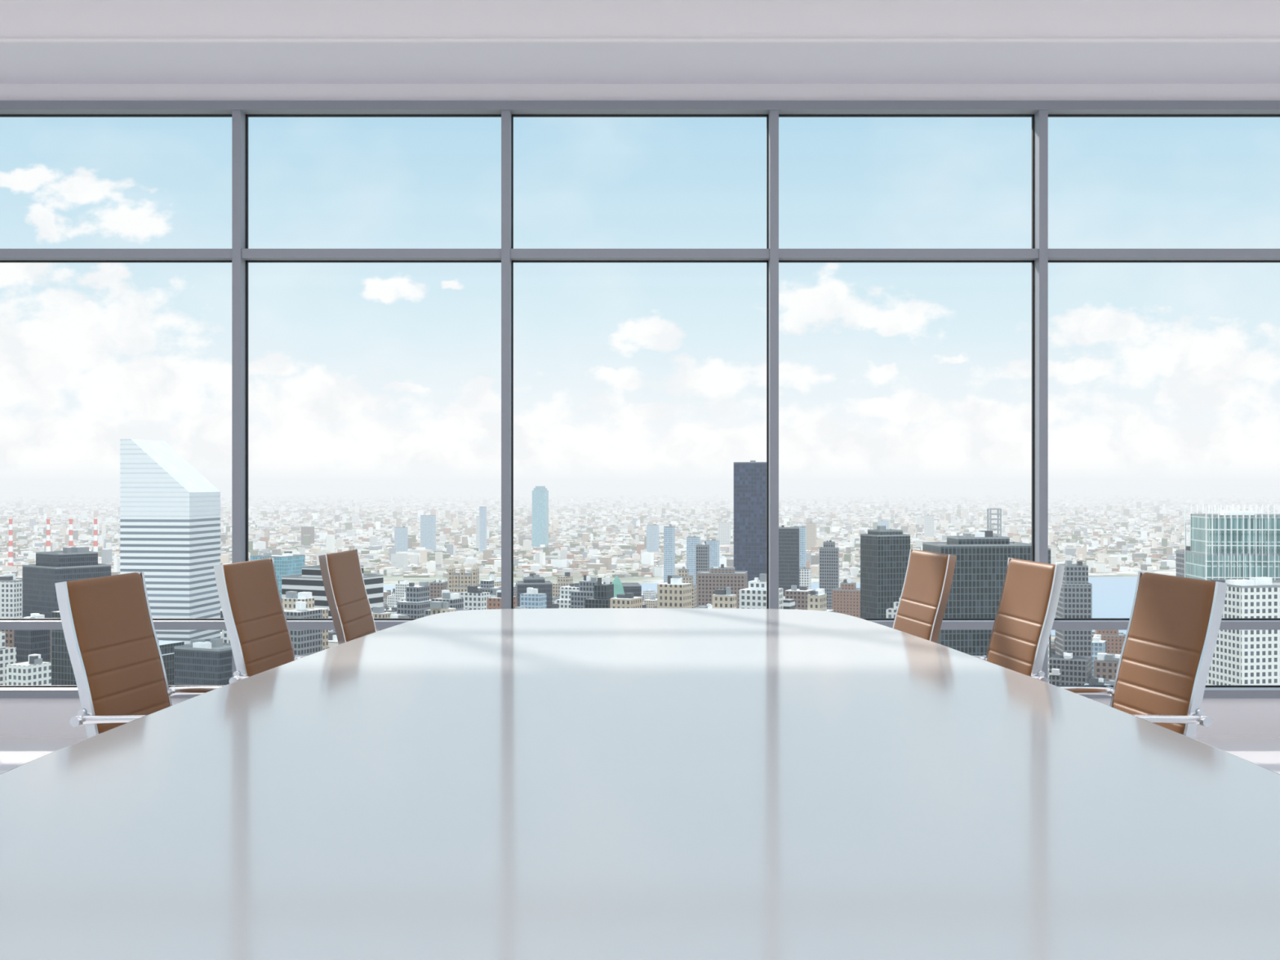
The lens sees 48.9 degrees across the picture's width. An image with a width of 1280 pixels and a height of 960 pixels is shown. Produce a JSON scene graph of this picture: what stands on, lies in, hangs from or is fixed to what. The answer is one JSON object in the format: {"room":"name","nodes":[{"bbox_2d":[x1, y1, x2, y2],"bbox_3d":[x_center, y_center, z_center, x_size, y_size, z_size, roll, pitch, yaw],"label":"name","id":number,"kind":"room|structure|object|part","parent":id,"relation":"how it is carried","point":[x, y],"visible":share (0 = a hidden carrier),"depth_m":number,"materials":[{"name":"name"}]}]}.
{"room":"office","nodes":[
{"label":"office","id":0,"kind":"room"},
{"bbox_2d":[0,0,1279,734],"bbox_3d":[0.000,-0.650,6.635,14.440,3.800,0.910,0,0,0],"label":"wall","id":1,"kind":"structure","parent":0,"point":[29,71],"depth_m":6.33,"materials":[{"name":"white paint"}]},
{"bbox_2d":[0,100,1279,697],"bbox_3d":[0.000,-0.391,6.890,14.440,2.895,0.140,0,0,0],"label":"frame","id":2,"kind":"object","parent":1,"relation":"attached to","point":[238,254],"visible":0.55,"depth_m":6.83,"materials":[{"name":"metal"}]},
{"bbox_2d":[0,38,1279,42],"bbox_3d":[0.000,-1.926,6.173,14.440,0.012,0.015,0,0,0],"label":"trim","id":3,"kind":"structure","parent":1,"relation":"attached to","point":[2,40],"depth_m":6.17,"materials":[{"name":"white paint"}]},
{"bbox_2d":[0,734,1279,737],"bbox_3d":[0.000,1.244,6.834,14.440,0.012,0.012,0,0,0],"label":"baseboard","id":4,"kind":"structure","parent":1,"relation":"attached to","point":[1,735],"depth_m":6.83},
{"bbox_2d":[0,114,1279,687],"bbox_3d":[0.000,-0.389,6.928,14.328,2.819,0.025,0,0,0],"label":"gaskets","id":5,"kind":"object","parent":1,"relation":"attached to","point":[247,116],"visible":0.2,"depth_m":6.92,"materials":[{"name":"rubber"}]},
{"bbox_2d":[0,737,1279,773],"bbox_3d":[0.000,1.350,1.570,14.840,0.200,11.140,0,0,0],"label":"floor","id":6,"kind":"structure","parent":0,"point":[15,753],"depth_m":6.56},
{"bbox_2d":[54,571,221,737],"bbox_3d":[-1.107,0.754,3.765,0.710,0.991,0.582,0,0,8],"label":"office chair","id":7,"kind":"object","parent":6,"relation":"on","point":[111,639],"visible":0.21,"depth_m":3.73,"materials":[{"name":"brown leather"}]},
{"bbox_3d":[-1.136,0.540,3.747,0.646,0.560,0.392,0,0,8],"label":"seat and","id":8,"kind":"part","parent":7,"relation":"part of","materials":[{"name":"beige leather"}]},
{"bbox_2d":[213,557,306,684],"bbox_3d":[-0.920,0.754,4.481,0.710,0.991,0.582,0,0,7],"label":"office chair","id":9,"kind":"object","parent":6,"relation":"on","point":[255,618],"visible":0.31,"depth_m":4.43,"materials":[{"name":"brown leather"}]},
{"bbox_2d":[318,548,376,644],"bbox_3d":[-0.745,0.754,5.089,0.710,0.991,0.582,0,0,4],"label":"office chair","id":10,"kind":"object","parent":6,"relation":"on","point":[348,601],"visible":0.27,"depth_m":5.00,"materials":[{"name":"brown leather"}]},
{"bbox_2d":[0,608,1279,959],"bbox_3d":[0.000,0.875,1.200,2.230,0.750,8.603,0,0,0],"label":"conference table","id":11,"kind":"object","parent":6,"relation":"on","point":[535,784],"visible":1,"depth_m":2.11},
{"bbox_2d":[892,548,956,643],"bbox_3d":[0.721,0.754,5.021,0.710,0.991,0.582,0,0,-8],"label":"office chair","id":12,"kind":"object","parent":6,"relation":"on","point":[925,593],"visible":0.2,"depth_m":5.01,"materials":[{"name":"brown leather"}]},
{"bbox_2d":[973,557,1064,682],"bbox_3d":[0.924,0.754,4.446,0.710,0.991,0.582,0,0,-6],"label":"office chair","id":13,"kind":"object","parent":6,"relation":"on","point":[1024,618],"visible":0.32,"depth_m":4.43,"materials":[{"name":"brown leather"}]},
{"bbox_2d":[1058,571,1227,738],"bbox_3d":[1.119,0.754,3.721,0.710,0.991,0.582,0,0,-8],"label":"office chair","id":14,"kind":"object","parent":6,"relation":"on","point":[1170,642],"visible":0.4,"depth_m":3.73,"materials":[{"name":"brown leather"}]},
{"bbox_3d":[1.142,0.540,3.747,0.646,0.560,0.392,0,0,-8],"label":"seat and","id":15,"kind":"part","parent":14,"relation":"part of","materials":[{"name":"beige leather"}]},
{"label":"outside","id":16,"kind":"structure","parent":0,"visible":0},
{"bbox_2d":[383,577,1137,635],"bbox_3d":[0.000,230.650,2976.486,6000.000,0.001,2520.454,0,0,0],"label":"river","id":17,"kind":"structure","parent":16,"point":[1112,597],"depth_m":2851.98,"materials":[{"name":"blue liquid"}]},
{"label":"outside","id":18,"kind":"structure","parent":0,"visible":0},
{"bbox_2d":[0,484,1279,641],"bbox_3d":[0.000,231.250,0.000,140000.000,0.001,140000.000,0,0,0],"label":"ground","id":19,"kind":"structure","parent":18,"point":[802,491],"depth_m":8883.94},
{"bbox_2d":[8,518,13,565],"bbox_3d":[-1609.000,165.250,3600.000,14.000,132.000,14.000,0,0,0],"label":"smokestack","id":20,"kind":"object","parent":19,"relation":"on","point":[11,562],"visible":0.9,"depth_m":3595.58,"materials":[{"name":"concrete"}]},
{"bbox_2d":[0,573,22,617],"bbox_3d":[-498.000,152.897,1110.000,34.754,156.705,34.754,0,0,0],"label":"office tower","id":21,"kind":"structure","parent":19,"relation":"on","point":[11,587],"depth_m":1094.18,"materials":[{"name":"white concrete"}]},
{"bbox_2d":[45,518,50,551],"bbox_3d":[-1513.000,165.250,3600.000,14.000,132.000,14.000,0,0,0],"label":"smokestack","id":22,"kind":"object","parent":19,"relation":"on","point":[48,533],"visible":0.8,"depth_m":3596.45,"materials":[{"name":"concrete"}]},
{"bbox_2d":[22,546,111,617],"bbox_3d":[-407.000,139.441,1000.000,60.530,183.618,60.186,0,0,0],"label":"office tower","id":23,"kind":"structure","parent":19,"relation":"on","point":[73,563],"depth_m":986.58,"materials":[{"name":"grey glass"}]},
{"bbox_2d":[68,518,73,547],"bbox_3d":[-1455.000,165.250,3600.000,14.000,132.000,14.000,0,0,0],"label":"smokestack","id":24,"kind":"object","parent":19,"relation":"on","point":[70,534],"visible":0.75,"depth_m":3596.45,"materials":[{"name":"white concrete"}]},
{"bbox_2d":[93,518,97,551],"bbox_3d":[-1392.000,165.250,3600.000,14.000,132.000,14.000,0,0,0],"label":"smokestack","id":25,"kind":"object","parent":19,"relation":"on","point":[95,535],"visible":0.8,"depth_m":3596.45,"materials":[{"name":"concrete"}]},
{"bbox_2d":[120,439,220,644],"bbox_3d":[-301.405,102.750,905.624,51.248,257.000,51.248,0,0,0],"label":"skyscraper","id":26,"kind":"structure","parent":19,"relation":"on","point":[170,513],"depth_m":884.15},
{"bbox_2d":[173,638,231,684],"bbox_3d":[-243.000,160.969,800.000,39.809,140.561,36.768,0,0,0],"label":"office tower","id":27,"kind":"structure","parent":19,"relation":"on","point":[208,661],"depth_m":788.88,"materials":[{"name":"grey glass"}]},
{"bbox_2d":[249,551,305,596],"bbox_3d":[-386.000,153.895,1500.000,53.659,154.710,48.878,0,0,0],"label":"office tower","id":28,"kind":"structure","parent":19,"relation":"on","point":[287,563],"depth_m":1485.02,"materials":[{"name":"teal glass"}]},
{"bbox_2d":[301,525,314,545],"bbox_3d":[-1180.000,196.901,5000.000,45.796,68.697,36.233,0,0,0],"label":"residential tower","id":29,"kind":"structure","parent":19,"relation":"on","point":[308,530],"depth_m":4990.74,"materials":[{"name":"white concrete"}]},
{"bbox_2d":[281,564,383,617],"bbox_3d":[-229.000,145.834,1050.000,72.295,170.832,66.770,0,0,0],"label":"office tower","id":30,"kind":"structure","parent":19,"relation":"on","point":[310,580],"depth_m":1038.48,"materials":[{"name":"white concrete"}]},
{"bbox_2d":[394,526,408,551],"bbox_3d":[-760.000,189.189,4480.000,41.217,84.123,32.610,0,0,0],"label":"residential tower","id":31,"kind":"structure","parent":19,"relation":"on","point":[401,534],"depth_m":4470.40,"materials":[{"name":"white concrete"}]},
{"bbox_2d":[420,513,435,551],"bbox_3d":[-677.000,169.881,4500.000,48.086,122.738,38.045,0,0,0],"label":"residential tower","id":32,"kind":"structure","parent":19,"relation":"on","point":[428,522],"depth_m":4488.99,"materials":[{"name":"blue glass"}]},
{"bbox_2d":[429,579,447,599],"bbox_3d":[-200.000,164.973,1400.000,16.275,132.555,21.954,0,0,0],"label":"office tower","id":33,"kind":"structure","parent":19,"relation":"on","point":[436,587],"depth_m":1390.62,"materials":[{"name":"brown stone"}]},
{"bbox_2d":[446,562,479,592],"bbox_3d":[-163.000,153.750,1300.000,36.706,155.000,32.085,0,0,0],"label":"stone tower","id":34,"kind":"structure","parent":19,"relation":"on","point":[457,582],"depth_m":1290.52,"materials":[{"name":"beige stone"}]},
{"bbox_2d":[475,515,479,549],"bbox_3d":[-530.000,175.170,4700.000,34.347,112.161,27.175,0,0,0],"label":"residential tower","id":35,"kind":"structure","parent":19,"relation":"on","point":[477,517],"depth_m":4694.10,"materials":[{"name":"white concrete"}]},
{"bbox_2d":[479,506,486,551],"bbox_3d":[-504.000,157.569,4520.000,22.898,147.362,18.117,0,0,0],"label":"residential tower","id":36,"kind":"structure","parent":19,"relation":"on","point":[482,509],"depth_m":4514.27,"materials":[{"name":"blue glass"}]},
{"bbox_2d":[515,573,552,608],"bbox_3d":[-98.000,158.792,1300.000,35.307,144.915,30.200,0,0,0],"label":"office tower","id":37,"kind":"structure","parent":19,"relation":"on","point":[535,581],"depth_m":1288.63,"materials":[{"name":"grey glass"}]},
{"bbox_2d":[532,485,548,546],"bbox_3d":[-342.000,126.150,4830.000,54.143,210.200,52.603,0,0,0],"label":"glass skyscraper","id":38,"kind":"structure","parent":19,"relation":"on","point":[540,494],"depth_m":4810.11,"materials":[{"name":"blue glass"}]},
{"bbox_2d":[0,572,1119,684],"bbox_3d":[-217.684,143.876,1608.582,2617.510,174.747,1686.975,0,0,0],"label":"buildings","id":39,"kind":"structure","parent":19,"relation":"on","point":[27,657],"depth_m":866.20,"materials":[{"name":"grey concrete"}]},
{"bbox_2d":[612,575,624,597],"bbox_3d":[-19.000,154.750,1150.000,21.000,153.000,21.000,0,0,0],"label":"tower","id":40,"kind":"structure","parent":19,"relation":"on","point":[618,587],"depth_m":1145.01,"materials":[{"name":"teal glass"}]},
{"bbox_2d":[601,582,641,596],"bbox_3d":[-20.000,161.017,1260.000,42.462,140.466,33.372,0,0,0],"label":"office tower","id":41,"kind":"structure","parent":19,"relation":"on","point":[636,588],"depth_m":1246.55,"materials":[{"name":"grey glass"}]},
{"bbox_2d":[0,493,1279,577],"bbox_3d":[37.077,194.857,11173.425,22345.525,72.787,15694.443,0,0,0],"label":"cityscape","id":42,"kind":"object","parent":19,"relation":"on","point":[554,559],"visible":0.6,"depth_m":6291.20,"materials":[{"name":"white concrete"}]},
{"bbox_2d":[646,524,658,552],"bbox_3d":[40.000,184.586,4400.000,38.927,93.328,30.799,0,0,0],"label":"residential tower","id":43,"kind":"structure","parent":19,"relation":"on","point":[652,531],"depth_m":4390.36,"materials":[{"name":"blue concrete"}]},
{"bbox_2d":[663,524,675,582],"bbox_3d":[50.000,153.448,2400.000,19.596,155.603,19.596,0,0,0],"label":"residential tower","id":44,"kind":"structure","parent":19,"relation":"on","point":[668,531],"depth_m":2392.83,"materials":[{"name":"blue glass"}]},
{"bbox_2d":[677,566,697,608],"bbox_3d":[46.000,161.688,1500.000,29.773,139.123,28.150,0,0,0],"label":"office tower","id":45,"kind":"structure","parent":19,"relation":"on","point":[684,573],"depth_m":1495.02,"materials":[{"name":"stone"}]},
{"bbox_2d":[686,535,700,584],"bbox_3d":[91.000,163.104,2400.000,23.977,136.292,22.563,0,0,0],"label":"residential tower","id":46,"kind":"structure","parent":19,"relation":"on","point":[691,541],"depth_m":2391.66,"materials":[{"name":"blue glass"}]},
{"bbox_2d":[695,541,709,584],"bbox_3d":[72.000,151.090,1620.000,16.218,160.320,16.218,0,0,0],"label":"office tower","id":47,"kind":"structure","parent":19,"relation":"on","point":[702,550],"depth_m":1613.55,"materials":[{"name":"grey concrete"}]},
{"bbox_2d":[704,538,719,568],"bbox_3d":[124.000,165.952,2420.000,25.909,130.596,23.081,0,0,0],"label":"residential tower","id":48,"kind":"structure","parent":19,"relation":"on","point":[713,544],"depth_m":2411.01,"materials":[{"name":"blue glass"}]},
{"bbox_2d":[697,564,747,608],"bbox_3d":[79.000,155.939,1350.000,49.728,150.621,36.110,0,0,0],"label":"office tower","id":49,"kind":"structure","parent":19,"relation":"on","point":[717,578],"depth_m":1336.70,"materials":[{"name":"brown stone"}]},
{"bbox_2d":[718,521,730,544],"bbox_3d":[300.000,188.909,5000.000,45.796,84.682,36.233,0,0,0],"label":"residential tower","id":50,"kind":"structure","parent":19,"relation":"on","point":[724,528],"depth_m":4988.31,"materials":[{"name":"white concrete"}]},
{"bbox_2d":[733,460,766,587],"bbox_3d":[140.000,103.621,1725.000,51.179,255.259,39.823,0,0,0],"label":"glass skyscraper","id":51,"kind":"structure","parent":19,"relation":"on","point":[749,477],"depth_m":1713.01,"materials":[{"name":"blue glass"}]},
{"bbox_2d":[778,524,799,596],"bbox_3d":[157.000,139.618,1490.000,25.560,183.264,23.006,0,0,0],"label":"office tower","id":52,"kind":"structure","parent":19,"relation":"on","point":[788,537],"depth_m":1479.95,"materials":[{"name":"grey glass"}]},
{"bbox_2d":[793,524,806,568],"bbox_3d":[250.000,150.676,2200.000,20.821,161.148,20.821,0,0,0],"label":"residential tower","id":53,"kind":"structure","parent":19,"relation":"on","point":[802,529],"depth_m":2190.97,"materials":[{"name":"blue glass"}]},
{"bbox_2d":[799,567,811,589],"bbox_3d":[234.000,177.598,2000.000,19.596,107.305,19.596,0,0,0],"label":"office tower","id":54,"kind":"structure","parent":19,"relation":"on","point":[805,573],"depth_m":1992.46,"materials":[{"name":"white concrete"}]},
{"bbox_2d":[806,521,816,550],"bbox_3d":[560.000,183.891,4600.000,34.347,94.718,27.175,0,0,0],"label":"residential tower","id":55,"kind":"structure","parent":19,"relation":"on","point":[811,526],"depth_m":4592.08,"materials":[{"name":"concrete"}]},
{"bbox_2d":[818,540,839,609],"bbox_3d":[215.000,149.852,1600.000,24.699,162.796,23.929,0,0,0],"label":"office tower","id":56,"kind":"structure","parent":19,"relation":"on","point":[828,555],"depth_m":1590.47,"materials":[{"name":"grey concrete"}]},
{"bbox_2d":[831,578,860,617],"bbox_3d":[207.000,164.877,1400.000,33.428,132.746,29.576,0,0,0],"label":"residential tower","id":57,"kind":"structure","parent":19,"relation":"on","point":[846,599],"depth_m":1390.29,"materials":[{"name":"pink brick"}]},
{"bbox_2d":[877,520,889,528],"bbox_3d":[900.000,189.439,5200.000,45.796,83.623,36.233,0,0,0],"label":"residential tower","id":58,"kind":"structure","parent":19,"relation":"on","point":[882,522],"depth_m":5188.29,"materials":[{"name":"white concrete"}]},
{"bbox_2d":[860,525,910,617],"bbox_3d":[168.000,131.285,965.000,32.348,199.929,30.138,0,0,0],"label":"office tower","id":59,"kind":"structure","parent":19,"relation":"on","point":[884,553],"depth_m":955.76,"materials":[{"name":"grey metal"}]},
{"bbox_2d":[924,514,933,537],"bbox_3d":[1150.000,184.000,5600.000,41.217,94.499,32.610,0,0,0],"label":"residential tower","id":60,"kind":"structure","parent":19,"relation":"on","point":[928,519],"depth_m":5590.73,"materials":[{"name":"white concrete"}]},
{"bbox_2d":[922,530,1031,655],"bbox_3d":[204.000,130.930,850.000,61.236,200.640,39.876,0,0,0],"label":"office tower","id":61,"kind":"structure","parent":19,"relation":"on","point":[982,557],"depth_m":832.61,"materials":[{"name":"grey metal"}]},
{"bbox_2d":[986,508,1001,536],"bbox_3d":[624.000,140.650,2480.000,20.400,181.200,20.400,0,0,0],"label":"construction tower","id":62,"kind":"structure","parent":19,"relation":"on","point":[988,513],"depth_m":2469.99,"materials":[{"name":"white metal"}]},
{"bbox_2d":[1048,547,1050,657],"bbox_3d":[286.000,139.440,1020.000,18.000,183.621,18.000,0,0,0],"label":"office tower","id":63,"kind":"structure","parent":19,"relation":"on","point":[1049,548],"depth_m":1010.97,"materials":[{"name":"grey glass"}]},
{"bbox_2d":[1055,560,1092,656],"bbox_3d":[297.000,143.264,965.000,21.194,175.972,27.557,0,0,0],"label":"office tower","id":64,"kind":"structure","parent":19,"relation":"on","point":[1075,599],"depth_m":952.50,"materials":[{"name":"grey concrete"}]},
{"bbox_2d":[1092,630,1125,654],"bbox_3d":[401.000,176.861,1210.000,33.918,108.778,27.757,0,0,0],"label":"residential tower","id":65,"kind":"structure","parent":19,"relation":"on","point":[1115,640],"depth_m":1198.79,"materials":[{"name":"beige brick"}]},
{"bbox_2d":[1176,546,1190,577],"bbox_3d":[388.000,138.667,985.000,21.207,185.167,19.351,0,0,0],"label":"office tower","id":66,"kind":"structure","parent":19,"relation":"on","point":[1180,553],"depth_m":983.94,"materials":[{"name":"grey concrete"}]},
{"bbox_2d":[1184,504,1279,580],"bbox_3d":[391.882,123.750,900.000,75.489,215.000,46.955,0,0,0],"label":"skyscraper","id":67,"kind":"structure","parent":19,"relation":"on","point":[1231,544],"depth_m":882.21,"materials":[{"name":"glass"}]},
{"bbox_2d":[1205,577,1279,684],"bbox_3d":[345.000,142.780,780.000,55.976,176.939,43.653,0,0,0],"label":"office tower","id":68,"kind":"structure","parent":19,"relation":"on","point":[1240,657],"depth_m":762.00,"materials":[{"name":"white concrete"}]}
]}

